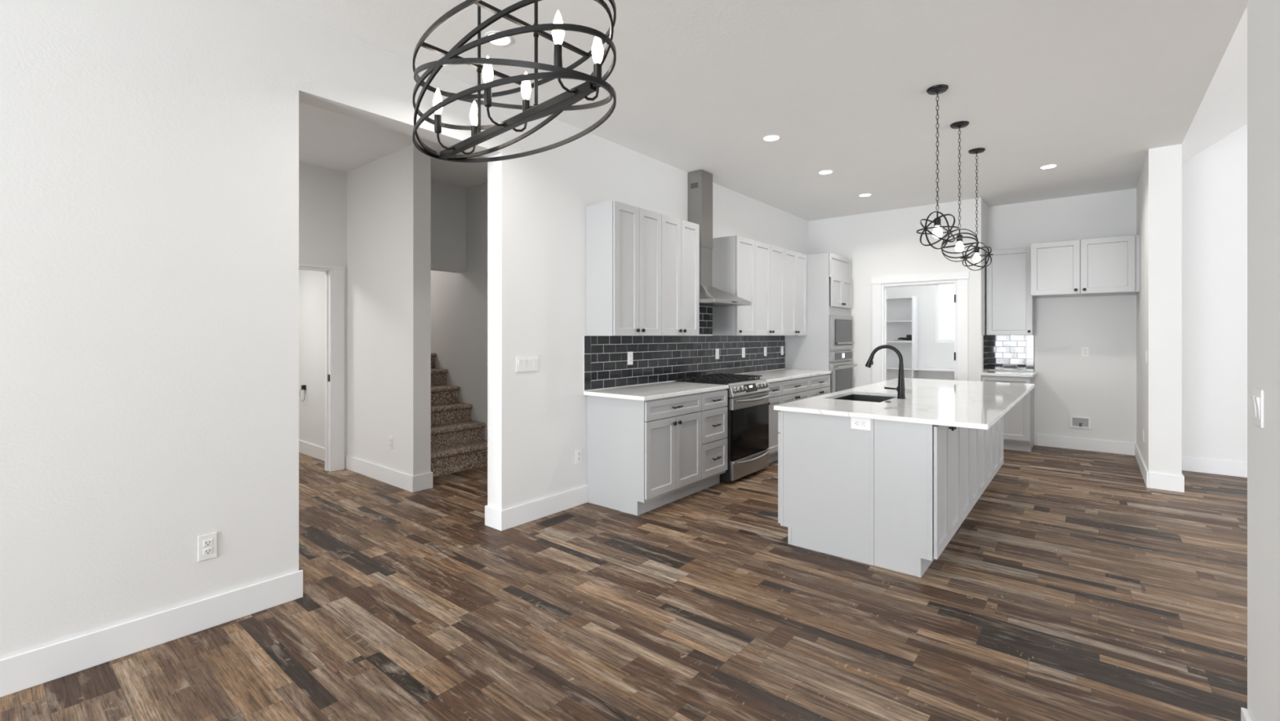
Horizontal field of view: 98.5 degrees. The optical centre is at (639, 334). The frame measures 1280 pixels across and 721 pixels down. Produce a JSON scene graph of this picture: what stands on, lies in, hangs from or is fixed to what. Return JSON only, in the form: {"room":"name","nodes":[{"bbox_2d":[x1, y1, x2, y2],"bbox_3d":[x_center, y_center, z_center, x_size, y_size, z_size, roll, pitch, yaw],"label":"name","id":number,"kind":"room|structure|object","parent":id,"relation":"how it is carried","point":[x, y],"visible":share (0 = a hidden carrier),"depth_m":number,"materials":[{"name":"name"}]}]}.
{"room":"open-plan kitchen","nodes":[
{"label":"open-plan kitchen","id":0,"kind":"room"},
{"bbox_2d":[298,161,346,468],"bbox_3d":[-4.640,-0.151,3.835,0.130,3.062,5.252,0,0,39],"label":"wall","id":1,"kind":"structure","parent":0,"point":[322,191],"depth_m":5.54,"materials":[{"name":"paint"}]},
{"bbox_2d":[298,262,345,471],"bbox_3d":[-3.449,0.341,5.277,0.155,2.078,1.132,0,0,39],"label":"door frame","id":2,"kind":"structure","parent":1,"relation":"in","point":[334,275],"depth_m":5.60,"materials":[{"name":"white paint"}]},
{"bbox_2d":[298,143,431,475],"bbox_3d":[-3.406,-0.151,6.112,3.783,3.062,0.165,0,0,39],"label":"wall","id":3,"kind":"structure","parent":0,"point":[388,197],"depth_m":5.20,"materials":[{"name":"paint"}]},
{"bbox_2d":[299,385,306,401],"bbox_3d":[-3.897,0.674,6.384,0.157,0.188,0.037,0,0,39],"label":"towel ring","id":4,"kind":"object","parent":3,"relation":"attached to","point":[303,387],"visible":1,"depth_m":6.37,"materials":[{"name":"black metal"}]},
{"bbox_2d":[298,440,324,461],"bbox_3d":[-4.031,1.309,6.508,2.315,0.142,0.015,0,0,39],"label":"baseboard","id":5,"kind":"structure","parent":3,"relation":"attached to","point":[308,449],"depth_m":6.23,"materials":[{"name":"white paint"}]},
{"bbox_2d":[346,454,432,492],"bbox_3d":[-2.450,1.309,5.329,1.341,0.142,0.195,0,0,39],"label":"baseboard","id":6,"kind":"structure","parent":3,"relation":"attached to","point":[404,481],"depth_m":5.07,"materials":[{"name":"white paint"}]},
{"bbox_2d":[388,435,392,448],"bbox_3d":[-2.310,0.994,5.102,0.072,0.117,0.008,0,0,39],"label":"wall outlet","id":7,"kind":"object","parent":3,"relation":"attached to","point":[390,437],"visible":1,"depth_m":5.10,"materials":[{"name":"white plastic"}]},
{"bbox_2d":[0,0,808,658],"bbox_3d":[-1.970,-0.151,2.821,0.167,3.062,13.867,0,0,39],"label":"wall","id":8,"kind":"structure","parent":0,"point":[149,148],"depth_m":2.55,"materials":[{"name":"paint"}]},
{"bbox_2d":[0,569,302,697],"bbox_3d":[-4.036,1.309,0.153,0.015,0.142,7.121,0,0,39],"label":"baseboard","id":9,"kind":"structure","parent":8,"relation":"attached to","point":[32,668],"depth_m":2.40,"materials":[{"name":"white paint"}]},
{"bbox_2d":[198,532,217,561],"bbox_3d":[-2.038,0.998,2.598,0.008,0.117,0.072,0,0,39],"label":"wall outlet","id":10,"kind":"object","parent":8,"relation":"attached to","point":[207,544],"visible":1,"depth_m":2.60,"materials":[{"name":"white plastic"}]},
{"bbox_2d":[203,538,212,546],"bbox_3d":[-2.036,0.978,2.596,0.003,0.028,0.034,0,0,39],"label":"receptacle","id":11,"kind":"object","parent":10,"relation":"attached to","point":[206,542],"depth_m":2.59,"materials":[{"name":"white plastic"}]},
{"bbox_2d":[203,546,212,555],"bbox_3d":[-2.036,1.018,2.596,0.003,0.028,0.034,0,0,39],"label":"receptacle","id":12,"kind":"object","parent":10,"relation":"attached to","point":[206,550],"depth_m":2.59,"materials":[{"name":"white plastic"}]},
{"bbox_2d":[515,355,538,372],"bbox_3d":[-0.834,0.211,4.065,0.013,0.114,0.205,0,0,39],"label":"light switch","id":13,"kind":"object","parent":8,"relation":"attached to","point":[523,363],"visible":1,"depth_m":4.06,"materials":[{"name":"white plastic"}]},
{"bbox_2d":[484,484,587,530],"bbox_3d":[-0.666,1.309,4.412,0.198,0.142,1.219,0,0,39],"label":"baseboard","id":14,"kind":"object","parent":8,"relation":"attached to","point":[501,520],"visible":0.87,"depth_m":4.11,"materials":[{"name":"white paint"}]},
{"bbox_2d":[575,448,582,463],"bbox_3d":[-0.499,0.984,4.477,0.008,0.117,0.072,0,0,39],"label":"wall outlet","id":15,"kind":"object","parent":8,"relation":"attached to","point":[578,451],"visible":1,"depth_m":4.47,"materials":[{"name":"white plastic"}]},
{"bbox_2d":[586,200,661,335],"bbox_3d":[-0.117,-0.528,4.677,0.345,1.068,0.618,0,0,39],"label":"upper cabinet","id":16,"kind":"object","parent":8,"relation":"attached to","point":[624,241],"visible":1,"depth_m":4.50,"materials":[{"name":"grey paint"}]},
{"bbox_2d":[661,213,699,335],"bbox_3d":[0.269,-0.528,5.147,0.345,1.068,0.598,0,0,39],"label":"upper cabinet","id":17,"kind":"object","parent":8,"relation":"attached to","point":[680,238],"visible":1,"depth_m":5.03,"materials":[{"name":"grey paint"}]},
{"bbox_2d":[583,306,785,391],"bbox_3d":[0.754,0.077,6.003,0.012,0.764,3.829,0,0,39],"label":"tile backsplash","id":18,"kind":"structure","parent":8,"relation":"attached to","point":[655,358],"depth_m":5.49,"materials":[{"name":"tile"}]},
{"bbox_2d":[627,351,632,364],"bbox_3d":[-0.087,0.208,4.963,0.008,0.117,0.072,0,0,39],"label":"wall outlet","id":19,"kind":"object","parent":18,"relation":"attached to","point":[629,353],"visible":1,"depth_m":4.96,"materials":[{"name":"white plastic"}]},
{"bbox_2d":[715,348,719,359],"bbox_3d":[0.860,0.208,6.119,0.008,0.117,0.072,0,0,39],"label":"wall outlet","id":20,"kind":"object","parent":18,"relation":"attached to","point":[717,350],"visible":1,"depth_m":6.11,"materials":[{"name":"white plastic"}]},
{"bbox_2d":[742,347,745,357],"bbox_3d":[1.237,0.208,6.579,0.008,0.117,0.072,0,0,39],"label":"wall outlet","id":21,"kind":"object","parent":18,"relation":"attached to","point":[743,348],"visible":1,"depth_m":6.58,"materials":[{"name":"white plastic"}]},
{"bbox_2d":[764,346,766,355],"bbox_3d":[1.599,0.208,7.020,0.008,0.117,0.072,0,0,39],"label":"wall outlet","id":22,"kind":"object","parent":18,"relation":"attached to","point":[765,348],"visible":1,"depth_m":7.01,"materials":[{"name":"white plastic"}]},
{"bbox_2d":[781,346,783,355],"bbox_3d":[1.912,0.208,7.402,0.008,0.117,0.072,0,0,39],"label":"wall outlet","id":23,"kind":"object","parent":18,"relation":"attached to","point":[782,347],"visible":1,"depth_m":7.40,"materials":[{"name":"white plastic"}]},
{"bbox_2d":[688,169,751,306],"bbox_3d":[0.746,-0.992,5.618,0.487,1.372,0.728,0,0,39],"label":"range hood","id":24,"kind":"object","parent":8,"relation":"attached to","point":[700,181],"visible":0.73,"depth_m":5.63,"materials":[{"name":"metal"}]},
{"bbox_2d":[711,235,755,335],"bbox_3d":[1.051,-0.528,6.102,0.345,1.068,0.402,0,0,39],"label":"upper cabinet","id":25,"kind":"object","parent":8,"relation":"attached to","point":[733,257],"visible":0.99,"depth_m":5.98,"materials":[{"name":"grey paint"}]},
{"bbox_2d":[755,240,784,335],"bbox_3d":[1.420,-0.528,6.553,0.345,1.068,0.765,0,0,39],"label":"upper cabinet","id":26,"kind":"object","parent":8,"relation":"attached to","point":[769,259],"visible":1,"depth_m":6.42,"materials":[{"name":"grey paint"}]},
{"bbox_2d":[784,248,806,335],"bbox_3d":[1.879,-0.528,7.114,0.345,1.068,0.683,0,0,39],"label":"upper cabinet","id":27,"kind":"object","parent":8,"relation":"attached to","point":[795,263],"visible":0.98,"depth_m":7.00,"materials":[{"name":"grey paint"}]},
{"bbox_2d":[431,180,466,273],"bbox_3d":[-2.357,-1.201,5.991,0.120,0.962,0.978,0,0,39],"label":"wall","id":28,"kind":"structure","parent":0,"point":[448,202],"depth_m":6.16,"materials":[{"name":"paint"}]},
{"bbox_2d":[431,182,487,439],"bbox_3d":[-2.223,-0.151,6.592,5.005,3.062,0.120,0,0,39],"label":"wall","id":29,"kind":"structure","parent":0,"point":[459,301],"depth_m":6.29,"materials":[{"name":"paint"}]},
{"bbox_2d":[0,444,1247,720],"bbox_3d":[0.649,1.430,2.054,15.600,0.100,16.400,0,0,39],"label":"floor","id":30,"kind":"structure","parent":0,"point":[1073,588],"depth_m":2.70,"materials":[{"name":"brown wood"}]},
{"bbox_2d":[431,352,487,476],"bbox_3d":[-2.902,0.329,6.438,2.820,2.102,0.970,0,0,39],"label":"carpeted staircase","id":31,"kind":"structure","parent":30,"relation":"on","point":[458,443],"depth_m":5.89,"materials":[{"name":"carpet"}]},
{"bbox_2d":[535,512,576,526],"bbox_3d":[-0.622,1.377,4.117,0.120,0.006,0.300,0,0,39],"label":"floor vent","id":32,"kind":"object","parent":30,"relation":"in","point":[566,516],"visible":1,"depth_m":4.10,"materials":[{"name":"metal"}]},
{"bbox_2d":[586,392,702,515],"bbox_3d":[0.063,0.936,4.641,0.670,0.888,0.767,0,0,39],"label":"base cabinet","id":33,"kind":"object","parent":30,"relation":"on","point":[643,456],"visible":0.99,"depth_m":4.38,"materials":[{"name":"grey paint"}]},
{"bbox_2d":[583,381,728,400],"bbox_3d":[0.178,0.476,4.802,0.641,0.032,1.244,0,0,39],"label":"countertop","id":34,"kind":"structure","parent":33,"relation":"on","point":[671,388],"depth_m":4.61,"materials":[{"name":"white stone"}]},
{"bbox_2d":[693,388,727,493],"bbox_3d":[0.445,0.936,5.107,0.670,0.888,0.438,0,0,39],"label":"base cabinet","id":35,"kind":"object","parent":30,"relation":"on","point":[714,410],"visible":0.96,"depth_m":4.92,"materials":[{"name":"grey paint"}]},
{"bbox_2d":[675,373,770,482],"bbox_3d":[0.861,0.888,5.541,0.704,0.944,0.748,0,0,39],"label":"gas range","id":36,"kind":"object","parent":30,"relation":"on","point":[748,396],"visible":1,"depth_m":5.31,"materials":[{"name":"metal"}]},
{"bbox_2d":[675,377,766,385],"bbox_3d":[0.826,0.458,5.570,0.612,0.014,0.748,0,0,39],"label":"cooktop","id":37,"kind":"object","parent":36,"relation":"in","point":[744,381],"depth_m":5.38,"materials":[{"name":"metal"}]},
{"bbox_2d":[767,381,782,462],"bbox_3d":[1.190,0.936,6.016,0.670,0.888,0.385,0,0,39],"label":"base cabinet","id":38,"kind":"object","parent":30,"relation":"on","point":[775,388],"visible":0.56,"depth_m":5.85,"materials":[{"name":"grey paint"}]},
{"bbox_2d":[740,368,831,382],"bbox_3d":[1.635,0.476,6.580,0.641,0.032,1.825,0,0,39],"label":"countertop","id":39,"kind":"structure","parent":38,"relation":"on","point":[773,375],"depth_m":6.59,"materials":[{"name":"white stone"}]},
{"bbox_2d":[777,411,780,523],"bbox_3d":[1.311,0.940,3.713,0.658,0.880,0.513,0,0,39],"label":"base cabinet","id":40,"kind":"object","parent":30,"relation":"on","point":[779,412],"visible":0.13,"depth_m":3.69,"materials":[{"name":"grey paint"}]},
{"bbox_2d":[780,410,932,577],"bbox_3d":[1.293,0.940,3.391,0.914,0.880,0.009,0,0,39],"label":"island end panel","id":41,"kind":"object","parent":40,"relation":"attached to","point":[864,496],"visible":1,"depth_m":3.35,"materials":[{"name":"grey paint"}]},
{"bbox_2d":[850,417,871,430],"bbox_3d":[1.340,0.538,3.346,0.117,0.072,0.008,0,0,39],"label":"wall outlet","id":42,"kind":"object","parent":40,"relation":"attached to","point":[864,424],"visible":1,"depth_m":3.34,"materials":[{"name":"white plastic"}]},
{"bbox_2d":[854,420,859,426],"bbox_3d":[1.323,0.538,3.357,0.028,0.034,0.003,0,0,39],"label":"receptacle","id":43,"kind":"object","parent":42,"relation":"attached to","point":[856,422],"depth_m":3.36,"materials":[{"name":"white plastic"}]},
{"bbox_2d":[861,421,866,426],"bbox_3d":[1.354,0.538,3.331,0.028,0.034,0.003,0,0,39],"label":"receptacle","id":44,"kind":"object","parent":42,"relation":"attached to","point":[863,423],"depth_m":3.33,"materials":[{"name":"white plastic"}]},
{"bbox_2d":[773,377,1035,429],"bbox_3d":[2.348,0.485,4.494,1.219,0.030,3.111,0,0,39],"label":"countertop","id":45,"kind":"structure","parent":40,"relation":"on","point":[980,405],"depth_m":3.82,"materials":[{"name":"white stone"}]},
{"bbox_2d":[833,394,895,402],"bbox_3d":[1.735,0.608,4.252,0.435,0.214,0.717,0,0,39],"label":"sink","id":46,"kind":"object","parent":45,"relation":"in","point":[852,397],"visible":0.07,"depth_m":4.56,"materials":[{"name":"black metal"}]},
{"bbox_2d":[865,344,905,399],"bbox_3d":[1.840,0.271,4.148,0.286,0.397,0.076,0,0,39],"label":"faucet","id":47,"kind":"object","parent":45,"relation":"on","point":[900,388],"visible":1,"depth_m":4.08,"materials":[{"name":"black metal"}]},
{"bbox_2d":[774,377,809,460],"bbox_3d":[1.554,0.936,6.460,0.670,0.888,0.763,0,0,39],"label":"base cabinet","id":48,"kind":"object","parent":30,"relation":"on","point":[798,388],"visible":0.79,"depth_m":6.24,"materials":[{"name":"grey paint"}]},
{"bbox_2d":[785,253,852,374],"bbox_3d":[2.481,0.159,7.589,0.674,2.442,0.805,0,0,39],"label":"tall cabinet","id":49,"kind":"object","parent":30,"relation":"on","point":[828,275],"visible":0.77,"depth_m":7.25,"materials":[{"name":"grey paint"}]},
{"bbox_2d":[829,315,854,349],"bbox_3d":[2.729,-0.035,7.386,0.096,0.450,0.765,0,0,39],"label":"microwave","id":50,"kind":"object","parent":49,"relation":"in","point":[841,327],"visible":1,"depth_m":7.30,"materials":[{"name":"metal"}]},
{"bbox_2d":[829,350,857,392],"bbox_3d":[2.736,0.568,7.380,0.114,0.705,0.765,0,0,39],"label":"wall oven","id":51,"kind":"object","parent":49,"relation":"in","point":[842,372],"visible":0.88,"depth_m":7.30,"materials":[{"name":"metal"}]},
{"bbox_2d":[808,373,830,397],"bbox_3d":[2.010,0.936,7.017,0.670,0.888,0.677,0,0,39],"label":"base cabinet","id":52,"kind":"object","parent":30,"relation":"on","point":[820,384],"visible":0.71,"depth_m":6.82,"materials":[{"name":"grey paint"}]},
{"bbox_2d":[886,295,918,378],"bbox_3d":[3.883,0.380,9.210,1.335,2.000,0.330,0,0,39],"label":"shelf unit","id":53,"kind":"object","parent":30,"relation":"on","point":[914,321],"visible":0.34,"depth_m":8.77,"materials":[{"name":"white paint"}]},
{"bbox_3d":[4.241,0.090,8.845,0.254,0.018,0.186,0,0,39],"label":"paper stack","id":54,"kind":"object","parent":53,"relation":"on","visible":0},
{"bbox_2d":[897,337,908,339],"bbox_3d":[4.218,0.058,8.833,0.156,0.040,0.040,0,0,33],"label":"cloth bundle","id":55,"kind":"object","parent":54,"relation":"on","point":[900,338],"visible":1,"depth_m":8.82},
{"bbox_2d":[906,334,911,340],"bbox_3d":[4.332,0.038,8.845,0.090,0.086,0.055,0,0,39],"label":"box","id":56,"kind":"object","parent":54,"relation":"on","point":[909,336],"visible":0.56,"depth_m":8.83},
{"bbox_2d":[920,424,961,577],"bbox_3d":[1.786,0.940,3.483,0.367,0.880,0.758,0,0,39],"label":"base cabinet","id":57,"kind":"object","parent":30,"relation":"on","point":[946,440],"visible":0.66,"depth_m":3.29,"materials":[{"name":"grey paint"}]},
{"bbox_2d":[961,427,979,523],"bbox_3d":[2.266,0.940,4.069,0.367,0.880,0.758,0,0,39],"label":"base cabinet","id":58,"kind":"object","parent":30,"relation":"on","point":[970,437],"visible":0.28,"depth_m":3.94,"materials":[{"name":"grey paint"}]},
{"bbox_2d":[979,425,992,497],"bbox_3d":[2.747,0.940,4.655,0.367,0.880,0.758,0,0,39],"label":"base cabinet","id":59,"kind":"object","parent":30,"relation":"on","point":[985,435],"visible":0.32,"depth_m":4.52,"materials":[{"name":"grey paint"}]},
{"bbox_2d":[992,415,1003,478],"bbox_3d":[3.227,0.940,5.241,0.367,0.880,0.758,0,0,39],"label":"base cabinet","id":60,"kind":"object","parent":30,"relation":"on","point":[997,428],"visible":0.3,"depth_m":5.11,"materials":[{"name":"grey paint"}]},
{"bbox_2d":[981,375,1034,451],"bbox_3d":[4.554,0.936,6.819,0.488,0.888,0.656,0,0,39],"label":"base cabinet","id":61,"kind":"object","parent":30,"relation":"on","point":[1019,420],"visible":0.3,"depth_m":6.55,"materials":[{"name":"grey paint"}]},
{"bbox_2d":[981,369,1036,377],"bbox_3d":[4.571,0.476,6.821,0.514,0.032,0.635,0,0,39],"label":"countertop","id":62,"kind":"structure","parent":61,"relation":"on","point":[1000,373],"depth_m":6.66,"materials":[{"name":"white stone"}]},
{"bbox_2d":[261,0,1247,221],"bbox_3d":[-1.821,-1.742,4.077,9.215,0.120,16.400,0,0,39],"label":"ceiling","id":63,"kind":"structure","parent":0,"point":[1086,88],"depth_m":3.71,"materials":[{"name":"paint"}]},
{"bbox_2d":[484,31,512,46],"bbox_3d":[-0.801,-1.679,3.124,0.156,0.006,0.156,0,0,39],"label":"recessed light","id":64,"kind":"object","parent":63,"relation":"in","point":[507,41],"visible":0.71,"depth_m":3.15,"materials":[{"name":"white paint"}]},
{"bbox_2d":[412,0,616,162],"bbox_3d":[-0.456,-1.189,1.873,0.955,0.982,0.480,0,0,39],"label":"chandelier","id":65,"kind":"object","parent":63,"relation":"hanging from","point":[554,106],"visible":1,"depth_m":1.75,"materials":[{"name":"black metal"}]},
{"bbox_2d":[762,134,781,141],"bbox_3d":[1.121,-1.679,4.697,0.156,0.006,0.156,0,0,39],"label":"recessed light","id":66,"kind":"object","parent":63,"relation":"in","point":[770,137],"visible":1,"depth_m":4.68,"materials":[{"name":"white paint"}]},
{"bbox_2d":[817,169,833,174],"bbox_3d":[1.914,-1.679,5.682,0.156,0.006,0.156,0,0,39],"label":"recessed light","id":67,"kind":"object","parent":63,"relation":"in","point":[824,171],"visible":1,"depth_m":5.67,"materials":[{"name":"white paint"}]},
{"bbox_2d":[857,193,871,196],"bbox_3d":[2.701,-1.679,6.611,0.156,0.006,0.156,0,0,39],"label":"recessed light","id":68,"kind":"object","parent":63,"relation":"in","point":[861,194],"visible":1,"depth_m":6.59,"materials":[{"name":"white paint"}]},
{"bbox_2d":[915,84,959,248],"bbox_3d":[2.030,-1.133,3.761,0.258,1.095,0.258,0,0,39],"label":"orb pendant","id":69,"kind":"object","parent":63,"relation":"hanging from","point":[937,233],"visible":1,"depth_m":3.75,"materials":[{"name":"black metal"}]},
{"bbox_2d":[924,210,949,232],"bbox_3d":[2.030,-0.776,3.761,0.267,0.139,0.042,0,0,-22],"label":"socket","id":70,"kind":"object","parent":69,"relation":"attached to","point":[937,221],"depth_m":3.74,"materials":[{"name":"black metal"}]},
{"bbox_2d":[941,120,978,262],"bbox_3d":[2.546,-1.133,4.391,0.266,1.095,0.257,0,0,39],"label":"orb pendant","id":71,"kind":"object","parent":63,"relation":"hanging from","point":[959,247],"visible":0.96,"depth_m":4.38,"materials":[{"name":"black metal"}]},
{"bbox_2d":[942,228,978,248],"bbox_3d":[2.546,-0.771,4.391,0.266,0.149,0.041,0,0,28],"label":"socket","id":72,"kind":"object","parent":71,"relation":"attached to","point":[959,241],"depth_m":4.37,"materials":[{"name":"black metal"}]},
{"bbox_2d":[960,147,993,271],"bbox_3d":[3.063,-1.133,5.012,0.258,1.095,0.257,0,0,39],"label":"orb pendant","id":73,"kind":"object","parent":63,"relation":"hanging from","point":[976,258],"visible":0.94,"depth_m":5.00,"materials":[{"name":"black metal"}]},
{"bbox_2d":[964,241,990,258],"bbox_3d":[3.063,-0.776,5.012,0.041,0.139,0.268,0,0,-17],"label":"socket","id":74,"kind":"object","parent":73,"relation":"attached to","point":[977,251],"depth_m":4.98,"materials":[{"name":"black metal"}]},
{"bbox_2d":[1038,164,1057,168],"bbox_3d":[4.072,-1.679,5.494,0.156,0.006,0.156,0,0,39],"label":"recessed light","id":75,"kind":"object","parent":63,"relation":"in","point":[1049,166],"visible":1,"depth_m":5.50,"materials":[{"name":"white paint"}]},
{"bbox_2d":[808,197,982,387],"bbox_3d":[3.307,-0.151,7.539,2.350,3.062,0.120,0,0,39],"label":"wall","id":76,"kind":"structure","parent":0,"point":[884,243],"depth_m":7.37,"materials":[{"name":"paint"}]},
{"bbox_2d":[871,271,968,383],"bbox_3d":[3.662,0.296,7.236,1.167,2.168,0.150,0,0,39],"label":"door frame","id":77,"kind":"structure","parent":76,"relation":"in","point":[961,285],"depth_m":7.13,"materials":[{"name":"white paint"}]},
{"bbox_2d":[886,284,954,380],"bbox_3d":[4.679,-0.151,8.867,3.000,3.062,0.150,0,0,39],"label":"wall","id":78,"kind":"structure","parent":0,"point":[931,354],"depth_m":8.90,"materials":[{"name":"paint"}]},
{"bbox_2d":[913,368,954,371],"bbox_3d":[4.882,0.540,8.392,1.244,0.020,0.330,0,0,39],"label":"shelf","id":79,"kind":"object","parent":78,"relation":"attached to","point":[918,369],"visible":0.44,"depth_m":8.50,"materials":[{"name":"white paint"}]},
{"bbox_2d":[935,284,954,342],"bbox_3d":[5.086,-0.500,8.535,0.910,1.240,0.050,0,0,39],"label":"window","id":80,"kind":"structure","parent":78,"relation":"in","point":[937,286],"depth_m":8.78,"materials":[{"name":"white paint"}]},
{"bbox_2d":[982,200,988,335],"bbox_3d":[4.405,-0.151,7.120,0.120,3.062,0.624,0,0,39],"label":"wall","id":81,"kind":"structure","parent":0,"point":[985,208],"depth_m":6.99,"materials":[{"name":"paint"}]},
{"bbox_2d":[981,334,1035,372],"bbox_3d":[4.567,0.230,6.833,0.495,0.458,0.621,0,0,39],"label":"tile backsplash","id":82,"kind":"structure","parent":81,"relation":"attached to","point":[998,352],"depth_m":7.04,"materials":[{"name":"tile"}]},
{"bbox_2d":[988,188,1136,444],"bbox_3d":[5.170,-0.151,6.819,1.445,3.062,0.120,0,0,39],"label":"wall","id":83,"kind":"structure","parent":0,"point":[1100,386],"depth_m":6.62,"materials":[{"name":"paint"}]},
{"bbox_2d":[986,247,1034,334],"bbox_3d":[4.657,-0.533,6.933,0.478,1.066,0.349,0,0,39],"label":"upper cabinet","id":84,"kind":"object","parent":83,"relation":"attached to","point":[1010,304],"visible":0.8,"depth_m":6.83,"materials":[{"name":"grey paint"}]},
{"bbox_2d":[1070,415,1091,429],"bbox_3d":[5.290,1.050,6.620,0.200,0.140,0.035,0,0,39],"label":"water valve box","id":85,"kind":"object","parent":83,"relation":"attached to","point":[1082,422],"visible":1,"depth_m":6.62,"materials":[{"name":"white plastic"}]},
{"bbox_2d":[1031,234,1139,297],"bbox_3d":[5.119,-0.765,6.368,0.948,0.606,0.639,0,0,39],"label":"upper cabinet","id":86,"kind":"object","parent":83,"relation":"attached to","point":[1110,265],"visible":1,"depth_m":6.13,"materials":[{"name":"grey paint"}]},
{"bbox_2d":[1081,346,1088,356],"bbox_3d":[5.334,0.200,6.602,0.072,0.117,0.008,0,0,39],"label":"wall outlet","id":87,"kind":"object","parent":83,"relation":"attached to","point":[1085,350],"visible":1,"depth_m":6.60,"materials":[{"name":"white plastic"}]},
{"bbox_2d":[1036,434,1134,455],"bbox_3d":[5.320,1.309,6.608,0.915,0.142,0.015,0,0,39],"label":"baseboard","id":88,"kind":"structure","parent":83,"relation":"attached to","point":[1070,442],"depth_m":6.58,"materials":[{"name":"white paint"}]},
{"bbox_2d":[1136,143,1182,475],"bbox_3d":[5.266,-0.153,5.627,0.215,3.067,1.841,0,0,39],"label":"wall","id":89,"kind":"structure","parent":0,"point":[1159,187],"depth_m":4.93,"materials":[{"name":"paint"}]},
{"bbox_2d":[1134,443,1184,492],"bbox_3d":[5.224,1.309,5.575,0.245,0.142,1.736,0,0,39],"label":"baseboard","id":90,"kind":"structure","parent":89,"relation":"attached to","point":[1152,480],"depth_m":4.93,"materials":[{"name":"white paint"}]},
{"bbox_2d":[1182,123,1247,462],"bbox_3d":[7.776,-1.117,3.877,5.885,4.995,0.120,0,0,39],"label":"wall","id":91,"kind":"structure","parent":0,"point":[1215,180],"depth_m":5.47,"materials":[{"name":"paint"}]},
{"bbox_2d":[1182,456,1247,477],"bbox_3d":[7.739,1.309,3.820,5.870,0.142,0.015,0,0,39],"label":"baseboard","id":92,"kind":"structure","parent":91,"relation":"attached to","point":[1188,464],"depth_m":5.47,"materials":[{"name":"white paint"}]},
{"bbox_2d":[1182,5,1247,163],"bbox_3d":[3.344,-2.724,-1.532,5.885,2.083,13.867,0,0,39],"label":"ceiling","id":93,"kind":"structure","parent":0,"point":[1222,111],"depth_m":4.27,"materials":[{"name":"paint"}]},
{"bbox_2d":[1247,0,1279,720],"bbox_3d":[-0.656,-0.153,-1.602,0.215,3.067,8.690,0,0,39],"label":"wall","id":94,"kind":"structure","parent":0,"point":[1263,15],"depth_m":1.64,"materials":[{"name":"paint"}]},
{"bbox_2d":[1240,706,1252,720],"bbox_3d":[-0.745,1.309,-1.529,0.015,0.142,8.690,0,0,39],"label":"baseboard","id":95,"kind":"structure","parent":94,"relation":"attached to","point":[1245,716],"depth_m":1.80,"materials":[{"name":"white paint"}]},
{"bbox_2d":[1250,386,1263,427],"bbox_3d":[1.902,0.222,1.700,0.012,0.114,0.116,0,0,39],"label":"light switch","id":96,"kind":"object","parent":94,"relation":"attached to","point":[1257,397],"visible":1,"depth_m":1.68,"materials":[{"name":"white plastic"}]},
{"label":"outside","id":97,"kind":"structure","parent":0,"visible":0},
{"bbox_2d":[939,331,954,339],"bbox_3d":[145.762,-0.913,177.914,240.000,6.586,10.000,0,0,39],"label":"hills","id":98,"kind":"structure","parent":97,"point":[951,336],"depth_m":199.12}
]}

